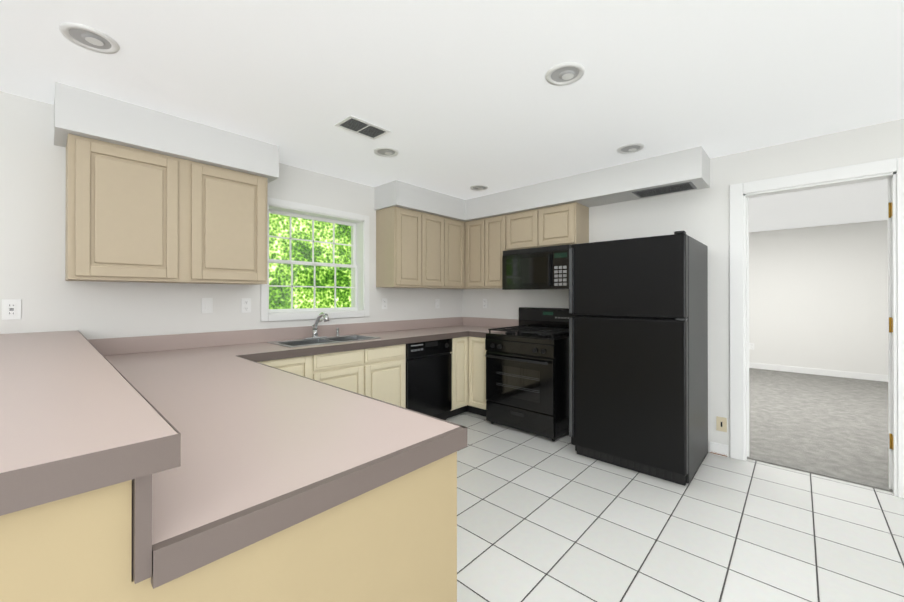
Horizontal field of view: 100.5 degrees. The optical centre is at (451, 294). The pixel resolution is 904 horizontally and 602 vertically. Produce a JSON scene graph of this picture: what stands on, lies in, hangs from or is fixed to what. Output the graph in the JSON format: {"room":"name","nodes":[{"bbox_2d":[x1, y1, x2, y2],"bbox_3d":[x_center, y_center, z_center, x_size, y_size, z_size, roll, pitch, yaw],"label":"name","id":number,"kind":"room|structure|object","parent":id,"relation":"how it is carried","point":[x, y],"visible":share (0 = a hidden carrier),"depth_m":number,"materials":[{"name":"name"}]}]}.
{"room":"kitchen","nodes":[
{"label":"kitchen","id":0,"kind":"room"},
{"bbox_2d":[0,91,461,339],"bbox_3d":[-2.249,0.083,2.530,0.220,2.430,7.040,0,0,43],"label":"wall","id":1,"kind":"structure","parent":0,"point":[32,208],"depth_m":2.35,"materials":[{"name":"white paint"}]},
{"bbox_2d":[2,299,20,319],"bbox_3d":[-2.476,0.082,2.114,0.009,0.115,0.072,0,0,43],"label":"outlet","id":2,"kind":"object","parent":1,"relation":"attached to","point":[11,309],"visible":1,"depth_m":2.11,"materials":[{"name":"white plastic"}]},
{"bbox_2d":[65,133,267,284],"bbox_3d":[-1.860,-0.487,2.554,0.318,0.805,1.060,0,0,43],"label":"upper cabinet","id":3,"kind":"object","parent":1,"relation":"attached to","point":[135,215],"visible":1,"depth_m":2.35,"materials":[{"name":"beige wood"}]},
{"bbox_2d":[201,298,212,312],"bbox_3d":[-1.831,0.079,2.812,0.010,0.115,0.072,0,0,43],"label":"light switch","id":4,"kind":"object","parent":1,"relation":"attached to","point":[206,305],"visible":1,"depth_m":2.81,"materials":[{"name":"white plastic"}]},
{"bbox_2d":[241,298,250,312],"bbox_3d":[-1.649,0.085,3.011,0.008,0.115,0.072,0,0,43],"label":"electrical outlet","id":5,"kind":"object","parent":1,"relation":"attached to","point":[245,305],"visible":1,"depth_m":3.01,"materials":[{"name":"white plastic"}]},
{"bbox_2d":[261,197,368,321],"bbox_3d":[-1.294,-0.295,3.555,0.236,1.035,1.060,0,0,43],"label":"window","id":6,"kind":"structure","parent":1,"relation":"in","point":[359,246],"depth_m":3.59,"materials":[{"name":"white"}]},
{"bbox_2d":[382,298,386,308],"bbox_3d":[-0.720,0.094,4.018,0.008,0.115,0.072,0,0,43],"label":"electrical outlet","id":7,"kind":"object","parent":1,"relation":"attached to","point":[384,303],"visible":1,"depth_m":4.01,"materials":[{"name":"white plastic"}]},
{"bbox_2d":[376,206,427,287],"bbox_3d":[-0.539,-0.482,3.986,0.318,0.806,0.417,0,0,43],"label":"upper cabinet","id":8,"kind":"object","parent":1,"relation":"attached to","point":[416,249],"depth_m":3.86,"materials":[{"name":"beige wood"}]},
{"bbox_2d":[428,214,439,288],"bbox_3d":[-0.318,-0.481,4.226,0.318,0.806,0.459,0,0,43],"label":"upper cabinet","id":9,"kind":"object","parent":1,"relation":"attached to","point":[433,220],"depth_m":4.13,"materials":[{"name":"beige wood"}]},
{"bbox_2d":[435,299,439,307],"bbox_3d":[-0.178,0.106,4.606,0.008,0.115,0.072,0,0,43],"label":"electrical outlet","id":10,"kind":"object","parent":1,"relation":"attached to","point":[437,303],"visible":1,"depth_m":4.60,"materials":[{"name":"white plastic"}]},
{"bbox_2d":[440,216,463,288],"bbox_3d":[-0.072,-0.480,4.450,0.375,0.806,0.428,0,0,43],"label":"upper cabinet","id":11,"kind":"object","parent":1,"relation":"attached to","point":[451,230],"depth_m":4.34,"materials":[{"name":"beige wood"}]},
{"bbox_2d":[374,180,465,221],"bbox_3d":[-0.334,-1.006,4.182,0.360,0.240,1.020,0,0,43],"label":"ceiling soffit","id":12,"kind":"structure","parent":0,"point":[396,193],"depth_m":3.92,"materials":[{"name":"white paint"}]},
{"bbox_2d":[0,0,903,231],"bbox_3d":[1.635,-1.183,2.217,6.360,0.100,11.840,0,0,43],"label":"ceiling","id":13,"kind":"structure","parent":0,"point":[458,98],"depth_m":1.95,"materials":[{"name":"white paint"}]},
{"bbox_2d":[59,22,119,53],"bbox_3d":[-1.598,-1.145,1.662,0.196,0.048,0.196,0,0,43],"label":"recessed light","id":14,"kind":"object","parent":13,"relation":"in","point":[89,38],"visible":1,"depth_m":1.65,"materials":[{"name":"white metal"}]},
{"bbox_2d":[54,82,278,182],"bbox_3d":[-1.842,-1.012,2.547,0.360,0.240,1.170,0,0,43],"label":"ceiling soffit","id":15,"kind":"structure","parent":13,"relation":"attached to","point":[84,113],"depth_m":2.31,"materials":[{"name":"white paint"}]},
{"bbox_2d":[334,115,390,139],"bbox_3d":[-0.602,-1.127,2.544,0.198,0.008,0.317,0,0,43],"label":"ceiling vent","id":16,"kind":"object","parent":13,"relation":"in","point":[356,125],"visible":0.98,"depth_m":2.53,"materials":[{"name":"white"}]},
{"bbox_2d":[374,147,398,156],"bbox_3d":[-0.518,-1.141,2.965,0.196,0.048,0.196,0,0,43],"label":"recessed light","id":17,"kind":"object","parent":13,"relation":"in","point":[385,151],"visible":0.92,"depth_m":2.95,"materials":[{"name":"white metal"}]},
{"bbox_2d":[470,185,487,190],"bbox_3d":[0.285,-1.137,3.938,0.196,0.048,0.196,0,0,43],"label":"recessed light","id":18,"kind":"object","parent":13,"relation":"in","point":[479,187],"visible":0.85,"depth_m":3.93,"materials":[{"name":"white metal"}]},
{"bbox_2d":[545,62,584,85],"bbox_3d":[0.578,-1.144,1.926,0.196,0.048,0.196,0,0,43],"label":"recessed light","id":19,"kind":"object","parent":13,"relation":"in","point":[565,73],"visible":1,"depth_m":1.91,"materials":[{"name":"white metal"}]},
{"bbox_2d":[617,143,644,153],"bbox_3d":[1.374,-1.141,2.893,0.196,0.048,0.196,0,0,43],"label":"recessed light","id":20,"kind":"object","parent":13,"relation":"in","point":[630,148],"visible":0.96,"depth_m":2.88,"materials":[{"name":"white metal"}]},
{"bbox_2d":[466,146,709,221],"bbox_3d":[1.015,-1.007,3.904,2.720,0.240,0.360,0,0,43],"label":"ceiling soffit","id":21,"kind":"structure","parent":0,"point":[614,184],"depth_m":3.39,"materials":[{"name":"white paint"}]},
{"bbox_2d":[632,182,696,197],"bbox_3d":[1.794,-0.885,3.185,0.440,0.007,0.240,0,0,43],"label":"air vent","id":22,"kind":"object","parent":21,"relation":"attached to","point":[667,189],"visible":1,"depth_m":3.15,"materials":[{"name":"grey plastic"}]},
{"bbox_2d":[445,412,903,601],"bbox_3d":[-0.016,1.321,0.418,6.360,0.060,6.970,0,0,43],"label":"floor","id":23,"kind":"structure","parent":0,"point":[544,519],"depth_m":2.06,"materials":[{"name":"white tile"}]},
{"bbox_2d":[0,451,456,601],"bbox_3d":[-1.297,0.781,1.527,2.535,1.028,1.120,0,0,43],"label":"base cabinet","id":24,"kind":"object","parent":23,"relation":"on","point":[395,540],"visible":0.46,"depth_m":0.71,"materials":[{"name":"beige wood"}]},
{"bbox_2d":[0,330,180,515],"bbox_3d":[-1.531,0.239,1.253,2.562,0.050,0.516,0,0,43],"label":"countertop","id":25,"kind":"structure","parent":24,"relation":"on","point":[80,413],"depth_m":0.61,"materials":[{"name":"laminate"}]},
{"bbox_2d":[258,354,321,381],"bbox_3d":[-1.407,0.865,2.819,0.618,0.868,0.570,0,0,43],"label":"base cabinet","id":26,"kind":"object","parent":23,"relation":"on","point":[310,366],"depth_m":2.73,"materials":[{"name":"beige wood"}]},
{"bbox_2d":[322,348,373,397],"bbox_3d":[-1.102,0.867,3.150,0.618,0.868,0.570,0,0,43],"label":"base cabinet","id":27,"kind":"object","parent":23,"relation":"on","point":[353,370],"depth_m":3.02,"materials":[{"name":"beige wood"}]},
{"bbox_2d":[374,344,405,407],"bbox_3d":[-0.814,0.868,3.461,0.618,0.868,0.518,0,0,43],"label":"base cabinet","id":28,"kind":"object","parent":23,"relation":"on","point":[378,373],"depth_m":3.31,"materials":[{"name":"beige wood"}]},
{"bbox_2d":[406,338,451,419],"bbox_3d":[-0.417,0.870,3.865,0.618,0.866,0.606,0,0,43],"label":"dishwasher","id":29,"kind":"object","parent":23,"relation":"on","point":[429,378],"visible":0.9,"depth_m":3.66,"materials":[{"name":"black metal"}]},
{"bbox_2d":[447,336,486,417],"bbox_3d":[0.181,0.871,4.320,0.917,0.868,0.866,0,0,43],"label":"base cabinet","id":30,"kind":"object","parent":23,"relation":"on","point":[468,374],"visible":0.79,"depth_m":4.00,"materials":[{"name":"beige wood"}]},
{"bbox_2d":[485,307,574,440],"bbox_3d":[0.828,0.720,3.773,0.754,1.165,0.747,0,0,43],"label":"gas range","id":31,"kind":"object","parent":23,"relation":"on","point":[527,374],"visible":0.9,"depth_m":3.50,"materials":[{"name":"black metal"}]},
{"bbox_2d":[569,231,707,485],"bbox_3d":[1.521,0.436,3.058,0.812,1.728,0.839,0,0,43],"label":"refrigerator","id":32,"kind":"object","parent":23,"relation":"on","point":[638,360],"visible":1,"depth_m":2.73,"materials":[{"name":"black metal"}]},
{"bbox_3d":[-0.944,0.861,1.484,1.869,0.868,0.721,0,0,43],"label":"base cabinet","id":33,"kind":"object","parent":23,"relation":"on","visible":0},
{"bbox_2d":[93,333,466,588],"bbox_3d":[-0.900,0.352,1.453,1.890,0.172,0.736,0,0,43],"label":"countertop","id":34,"kind":"structure","parent":33,"relation":"on","point":[267,451],"depth_m":0.96,"materials":[{"name":"laminate"}]},
{"bbox_2d":[88,317,479,352],"bbox_3d":[-0.853,0.359,3.387,0.665,0.172,3.643,0,0,43],"label":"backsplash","id":35,"kind":"structure","parent":33,"relation":"on","point":[391,333],"depth_m":3.53,"materials":[{"name":"laminate"}]},
{"bbox_2d":[303,312,339,338],"bbox_3d":[-1.091,0.266,3.297,0.264,0.233,0.338,0,0,43],"label":"kitchen faucet","id":36,"kind":"object","parent":35,"relation":"on","point":[325,316],"visible":1,"depth_m":3.28,"materials":[{"name":"silver metal"}]},
{"bbox_2d":[266,334,379,346],"bbox_3d":[-1.070,0.475,3.209,0.434,0.187,0.824,0,0,43],"label":"steel double sink","id":37,"kind":"object","parent":35,"relation":"in","point":[316,341],"visible":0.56,"depth_m":3.22,"materials":[{"name":"silver metal"}]},
{"bbox_2d":[472,318,518,337],"bbox_3d":[0.508,0.365,4.181,0.259,0.163,0.629,0,0,43],"label":"countertop","id":38,"kind":"structure","parent":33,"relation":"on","point":[480,328],"depth_m":4.48,"materials":[{"name":"laminate"}]},
{"bbox_2d":[462,119,903,456],"bbox_3d":[2.435,0.085,2.917,6.140,2.430,0.120,0,0,43],"label":"wall","id":39,"kind":"structure","parent":0,"point":[701,215],"depth_m":3.08,"materials":[{"name":"white paint"}]},
{"bbox_2d":[464,218,487,288],"bbox_3d":[0.362,-0.480,4.489,0.364,0.806,0.379,0,0,43],"label":"upper cabinet","id":40,"kind":"object","parent":39,"relation":"attached to","point":[475,231],"depth_m":4.39,"materials":[{"name":"beige wood"}]},
{"bbox_2d":[483,299,487,307],"bbox_3d":[0.414,0.106,4.693,0.072,0.115,0.008,0,0,43],"label":"electrical outlet","id":41,"kind":"object","parent":39,"relation":"attached to","point":[485,303],"visible":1,"depth_m":4.68,"materials":[{"name":"white plastic"}]},
{"bbox_2d":[488,215,503,288],"bbox_3d":[0.567,-0.481,4.341,0.341,0.806,0.318,0,0,43],"label":"upper cabinet","id":42,"kind":"object","parent":39,"relation":"attached to","point":[495,224],"depth_m":4.20,"materials":[{"name":"beige wood"}]},
{"bbox_2d":[504,210,531,250],"bbox_3d":[0.859,-0.680,4.073,0.454,0.409,0.318,0,0,43],"label":"upper cabinet","id":43,"kind":"object","parent":39,"relation":"attached to","point":[517,226],"depth_m":4.01,"materials":[{"name":"beige wood"}]},
{"bbox_2d":[532,202,588,247],"bbox_3d":[1.111,-0.681,3.840,0.455,0.409,0.318,0,0,43],"label":"upper cabinet","id":44,"kind":"object","parent":39,"relation":"attached to","point":[564,224],"depth_m":3.71,"materials":[{"name":"beige wood"}]},
{"bbox_2d":[502,244,570,289],"bbox_3d":[0.945,-0.265,3.914,0.756,0.417,0.433,0,0,43],"label":"microwave","id":45,"kind":"object","parent":44,"relation":"attached to","point":[542,268],"visible":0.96,"depth_m":3.75,"materials":[{"name":"black"}]},
{"bbox_2d":[710,442,727,450],"bbox_3d":[1.584,1.242,3.787,1.983,0.098,0.012,0,0,43],"label":"baseboard","id":46,"kind":"structure","parent":39,"relation":"attached to","point":[719,449],"depth_m":3.06,"materials":[{"name":"white wood"}]},
{"bbox_2d":[716,416,726,431],"bbox_3d":[2.189,1.050,3.053,0.070,0.115,0.006,0,0,43],"label":"jack","id":47,"kind":"object","parent":39,"relation":"attached to","point":[721,423],"visible":1,"depth_m":3.05,"materials":[{"name":"beige plastic"}]},
{"bbox_2d":[729,157,903,497],"bbox_3d":[2.627,0.208,2.739,0.961,2.182,0.156,0,0,43],"label":"door frame","id":48,"kind":"structure","parent":39,"relation":"attached to","point":[891,171],"depth_m":2.68,"materials":[{"name":"white wood"}]},
{"bbox_2d":[749,220,887,374],"bbox_3d":[5.800,0.097,6.343,4.800,2.430,0.120,0,0,43],"label":"wall","id":49,"kind":"structure","parent":0,"point":[818,297],"depth_m":6.09,"materials":[{"name":"white paint"}]},
{"bbox_2d":[749,362,887,381],"bbox_3d":[5.755,1.251,6.291,4.800,0.098,0.012,0,0,43],"label":"baseboard","id":50,"kind":"structure","parent":49,"relation":"attached to","point":[865,376],"depth_m":6.08,"materials":[{"name":"white wood"}]},
{"bbox_2d":[747,368,892,491],"bbox_3d":[4.190,1.330,4.594,5.040,0.072,4.868,0,0,43],"label":"floor","id":51,"kind":"structure","parent":0,"point":[833,427],"depth_m":3.72,"materials":[{"name":"grey carpet"}]},
{"label":"outside","id":52,"kind":"structure","parent":0,"visible":0},
{"bbox_2d":[269,213,350,308],"bbox_3d":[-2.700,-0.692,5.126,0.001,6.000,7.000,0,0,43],"label":"trees","id":53,"kind":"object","parent":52,"point":[323,294],"depth_m":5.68,"materials":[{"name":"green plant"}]}
]}

